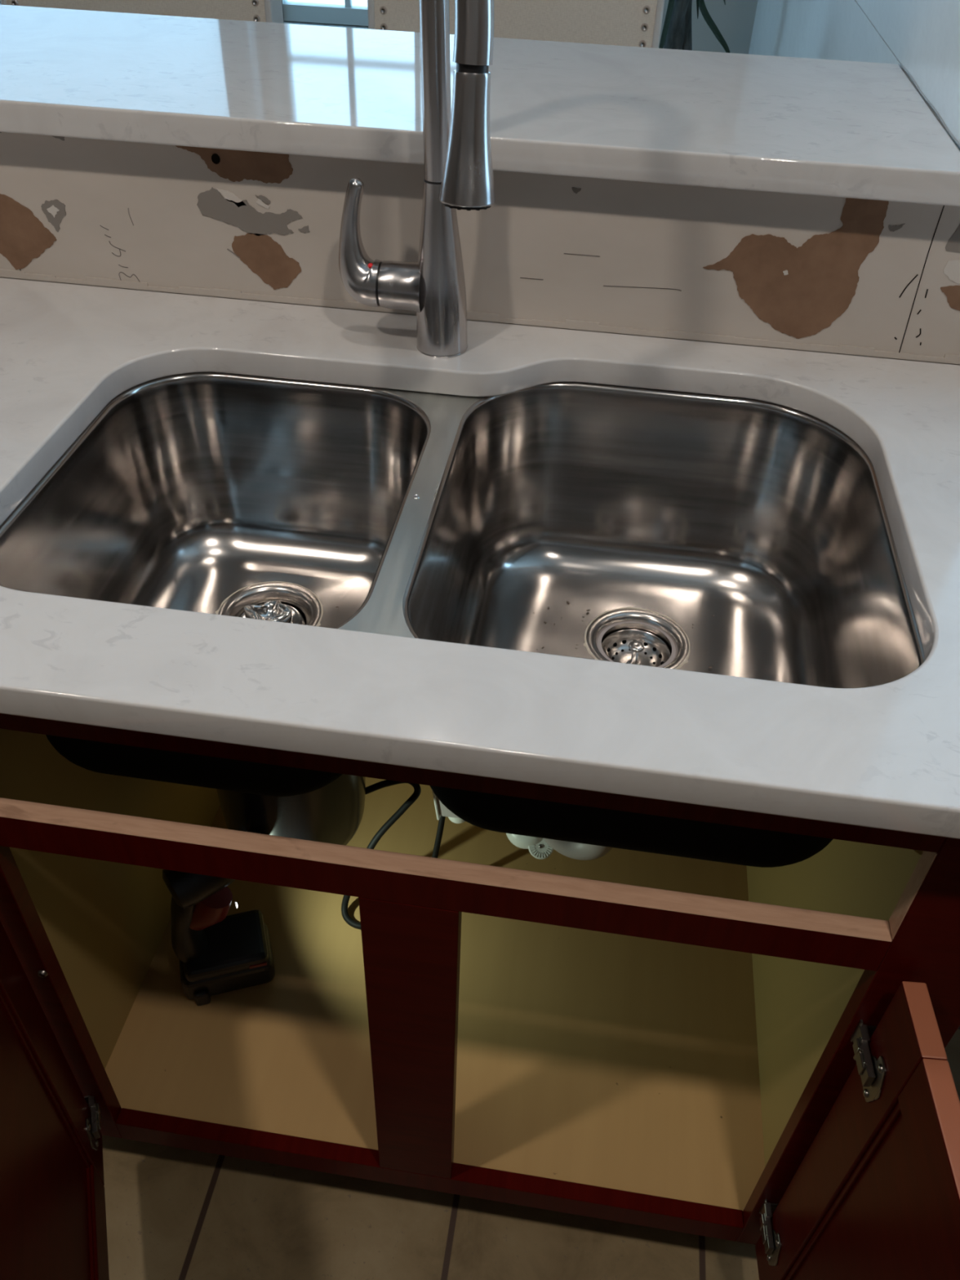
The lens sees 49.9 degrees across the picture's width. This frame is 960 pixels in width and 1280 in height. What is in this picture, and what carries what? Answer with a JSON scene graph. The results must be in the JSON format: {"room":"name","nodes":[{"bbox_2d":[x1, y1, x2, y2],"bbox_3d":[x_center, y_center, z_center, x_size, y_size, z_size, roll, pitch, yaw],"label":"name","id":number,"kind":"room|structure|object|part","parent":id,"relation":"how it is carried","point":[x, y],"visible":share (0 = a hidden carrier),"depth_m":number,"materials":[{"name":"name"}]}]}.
{"room":"kitchen","nodes":[
{"label":"kitchen","id":0,"kind":"room"},
{"bbox_2d":[0,0,758,53],"bbox_3d":[-0.586,-2.393,3.001,3.158,2.444,0.120,7,41,5],"label":"wall","id":1,"kind":"structure","parent":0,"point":[735,20],"depth_m":3.12,"materials":[{"name":"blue paint"}]},
{"bbox_2d":[281,0,368,29],"bbox_3d":[-0.276,-2.504,2.796,0.760,1.528,0.105,7,41,5],"label":"window","id":2,"kind":"structure","parent":1,"relation":"attached to","point":[346,14],"depth_m":3.28,"materials":[{"name":"grey"}]},
{"bbox_3d":[-0.303,-1.920,3.267,0.760,0.028,0.050,7,41,5],"label":"sill","id":3,"kind":"part","parent":2,"relation":"part of","materials":[{"name":"grey"}]},
{"bbox_2d":[0,132,959,364],"bbox_3d":[-0.436,-0.166,1.481,4.250,1.082,0.122,7,41,5],"label":"wall","id":4,"kind":"structure","parent":0,"point":[855,277],"depth_m":1.10,"materials":[{"name":"beige paint"}]},
{"bbox_2d":[0,4,959,206],"bbox_3d":[-0.365,-0.666,1.208,3.120,0.031,0.450,7,41,5],"label":"countertop","id":5,"kind":"structure","parent":4,"relation":"on","point":[858,130],"depth_m":1.08,"materials":[{"name":"white stone"}]},
{"bbox_2d":[102,1026,959,1279],"bbox_3d":[-0.474,0.351,1.740,4.250,0.040,5.520,7,41,5],"label":"floor","id":6,"kind":"structure","parent":0,"point":[173,1213],"depth_m":1.28,"materials":[{"name":"beige tile"}]},
{"bbox_2d":[0,0,284,23],"bbox_3d":[-0.634,-1.035,2.442,0.540,1.123,0.525,7,41,5],"label":"dining chair","id":7,"kind":"object","parent":6,"relation":"on","point":[258,11],"visible":0.08,"depth_m":1.95,"materials":[{"name":"beige fabric"}]},
{"bbox_2d":[0,713,959,1279],"bbox_3d":[-0.043,0.321,1.088,0.903,0.886,0.977,7,41,5],"label":"base cabinet","id":8,"kind":"object","parent":6,"relation":"on","point":[757,1055],"visible":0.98,"depth_m":1.13,"materials":[{"name":"red wood"}]},
{"bbox_3d":[-0.393,0.493,0.913,0.007,0.434,0.244,-11,43,-15],"label":"door panel","id":9,"kind":"part","parent":8,"relation":"part of","materials":[{"name":"brown wood"}]},
{"bbox_3d":[-0.393,0.493,0.913,0.176,0.550,0.330,7,41,5],"label":"cabinet door","id":10,"kind":"part","parent":8,"relation":"part of","materials":[{"name":"brown wood"}]},
{"bbox_3d":[-0.426,0.108,1.229,0.016,0.772,0.576,7,41,5],"label":"panel","id":11,"kind":"part","parent":8,"relation":"part of","materials":[{"name":"brown wood"}]},
{"bbox_2d":[162,828,275,1005],"bbox_3d":[-0.325,0.346,1.297,0.134,0.260,0.086,-9,42,-13],"label":"cordless drill","id":12,"kind":"object","parent":8,"relation":"on","point":[217,952],"visible":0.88,"depth_m":1.31,"materials":[{"name":"black plastic"}]},
{"bbox_3d":[-0.364,0.350,1.290,0.052,0.138,0.054,7,41,5],"label":"handle","id":13,"kind":"part","parent":12,"relation":"part of","materials":[{"name":"black plastic"}]},
{"bbox_3d":[-0.030,0.426,1.426,0.806,0.013,0.576,7,41,5],"label":"floor panel","id":14,"kind":"part","parent":8,"relation":"part of","materials":[{"name":"brown wood"}]},
{"bbox_2d":[431,790,465,857],"bbox_3d":[-0.052,0.283,1.409,0.058,0.224,0.130,16,43,15],"label":"pipe","id":15,"kind":"object","parent":8,"relation":"in","point":[442,811],"visible":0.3,"depth_m":1.40,"materials":[{"name":"grey plastic"}]},
{"bbox_3d":[-0.054,0.200,1.392,0.013,0.073,0.054,11,42,10],"label":"plate","id":16,"kind":"part","parent":15,"relation":"part of","materials":[{"name":"silver metal"}]},
{"bbox_3d":[-0.074,0.316,1.426,0.011,0.151,0.099,22,45,21],"label":"cord","id":17,"kind":"part","parent":15,"relation":"part of","materials":[{"name":"black rubber"}]},
{"bbox_2d":[0,277,959,839],"bbox_3d":[-0.074,-0.142,0.922,2.370,0.028,0.644,7,41,5],"label":"countertop","id":18,"kind":"structure","parent":8,"relation":"on","point":[886,756],"depth_m":0.72,"materials":[{"name":"white stone"}]},
{"bbox_2d":[338,0,495,358],"bbox_3d":[-0.029,-0.445,0.876,0.119,0.494,0.288,-16,44,-20],"label":"kitchen faucet","id":19,"kind":"object","parent":18,"relation":"on","point":[458,169],"visible":1,"depth_m":0.96,"materials":[{"name":"silver metal"}]},
{"bbox_3d":[-0.122,-0.400,1.040,0.043,0.126,0.047,7,41,5],"label":"handle","id":20,"kind":"part","parent":19,"relation":"part of","materials":[{"name":"silver metal"}]},
{"bbox_3d":[-0.020,-0.499,0.808,0.032,0.323,0.230,-5,41,-9],"label":"spout","id":21,"kind":"part","parent":19,"relation":"part of","materials":[{"name":"silver metal"}]},
{"bbox_2d":[0,372,924,867],"bbox_3d":[-0.016,-0.025,1.033,0.803,0.288,0.520,7,41,5],"label":"sink","id":22,"kind":"object","parent":18,"relation":"in","point":[429,516],"visible":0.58,"depth_m":1.12,"materials":[{"name":"silver metal"}]},
{"bbox_3d":[-0.234,-0.057,1.008,0.330,0.220,0.422,7,41,5],"label":"bowl","id":23,"kind":"part","parent":22,"relation":"part of","materials":[{"name":"silver metal"}]},
{"bbox_2d":[239,599,304,624],"bbox_3d":[-0.235,-0.025,1.147,0.077,0.031,0.077,7,41,5],"label":"stopper","id":24,"kind":"object","parent":22,"relation":"in","point":[273,610],"visible":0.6,"depth_m":1.15,"materials":[{"name":"silver metal"}]},
{"bbox_2d":[216,600,365,845],"bbox_3d":[-0.184,0.116,1.258,0.299,0.340,0.190,7,41,5],"label":"garbage disposal","id":25,"kind":"object","parent":22,"relation":"attached to","point":[331,813],"visible":0.23,"depth_m":1.25,"materials":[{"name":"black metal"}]},
{"bbox_2d":[341,779,421,929],"bbox_3d":[-0.140,0.283,1.401,0.105,0.232,0.114,7,41,5],"label":"power cord","id":26,"kind":"object","parent":25,"relation":"attached to","point":[386,783],"visible":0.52,"depth_m":1.39,"materials":[{"name":"black rubber"}]},
{"bbox_2d":[335,600,730,668],"bbox_3d":[0.004,-0.023,1.148,0.618,0.009,0.139,1,41,-1],"label":"crumbs","id":27,"kind":"object","parent":22,"relation":"on","point":[568,602],"visible":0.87,"depth_m":1.16,"materials":[{"name":"brown food"}]},
{"bbox_2d":[542,621,675,860],"bbox_3d":[0.152,0.104,1.328,0.157,0.392,0.251,7,41,5],"label":"sink drain","id":28,"kind":"object","parent":22,"relation":"attached to","point":[582,851],"visible":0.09,"depth_m":1.36,"materials":[{"name":"grey metal"}]},
{"bbox_2d":[506,833,553,859],"bbox_3d":[0.079,0.224,1.480,0.071,0.064,0.204,7,41,5],"label":"drain pipe","id":29,"kind":"object","parent":28,"relation":"attached to","point":[538,847],"visible":0.38,"depth_m":1.41,"materials":[{"name":"white plastic"}]},
{"bbox_3d":[0.084,0.283,1.414,0.035,0.028,0.031,7,41,5],"label":"knob","id":30,"kind":"part","parent":29,"relation":"part of","materials":[{"name":"white plastic"}]},
{"bbox_2d":[601,629,671,666],"bbox_3d":[0.173,0.017,1.151,0.078,0.030,0.078,7,41,5],"label":"strainer","id":31,"kind":"object","parent":22,"relation":"in","point":[634,646],"visible":0.71,"depth_m":1.17,"materials":[{"name":"silver metal"}]},
{"bbox_3d":[0.173,0.017,1.151,0.018,0.030,0.018,7,41,5],"label":"knob","id":32,"kind":"part","parent":31,"relation":"part of","materials":[{"name":"silver metal"}]},
{"bbox_3d":[0.159,-0.026,0.997,0.407,0.227,0.478,7,41,5],"label":"bowl","id":33,"kind":"part","parent":22,"relation":"part of","materials":[{"name":"silver metal"}]},
{"bbox_3d":[0.387,0.204,1.155,0.016,0.772,0.576,7,41,5],"label":"panel","id":34,"kind":"part","parent":8,"relation":"part of","materials":[{"name":"brown wood"}]},
{"bbox_3d":[0.313,0.587,0.837,0.046,0.550,0.360,7,41,5],"label":"cabinet door","id":35,"kind":"part","parent":8,"relation":"part of","materials":[{"name":"brown wood"}]},
{"bbox_3d":[0.313,0.587,0.837,0.007,0.434,0.244,4,41,2],"label":"door panel","id":36,"kind":"part","parent":8,"relation":"part of","materials":[{"name":"brown wood"}]},
{"bbox_2d":[367,0,664,48],"bbox_3d":[0.082,-0.950,2.378,0.540,1.123,0.525,7,41,5],"label":"dining chair","id":37,"kind":"object","parent":6,"relation":"on","point":[627,23],"visible":0.1,"depth_m":1.87,"materials":[{"name":"beige fabric"}]},
{"bbox_2d":[658,0,730,53],"bbox_3d":[0.475,-1.281,2.641,0.323,1.318,0.407,7,41,5],"label":"potted palm","id":38,"kind":"object","parent":6,"relation":"on","point":[677,34],"visible":0.15,"depth_m":2.46,"materials":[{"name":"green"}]},
{"bbox_2d":[748,0,959,150],"bbox_3d":[0.719,-1.352,1.863,0.130,2.444,2.555,7,41,5],"label":"wall","id":39,"kind":"structure","parent":0,"point":[923,35],"depth_m":1.42,"materials":[{"name":"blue paint"}]},
{"bbox_2d":[899,62,959,146],"bbox_3d":[0.496,-0.591,1.137,0.002,0.004,0.400,7,41,5],"label":"trim","id":40,"kind":"structure","parent":39,"relation":"attached to","point":[957,143],"depth_m":1.12,"materials":[{"name":"grey"}]}
]}

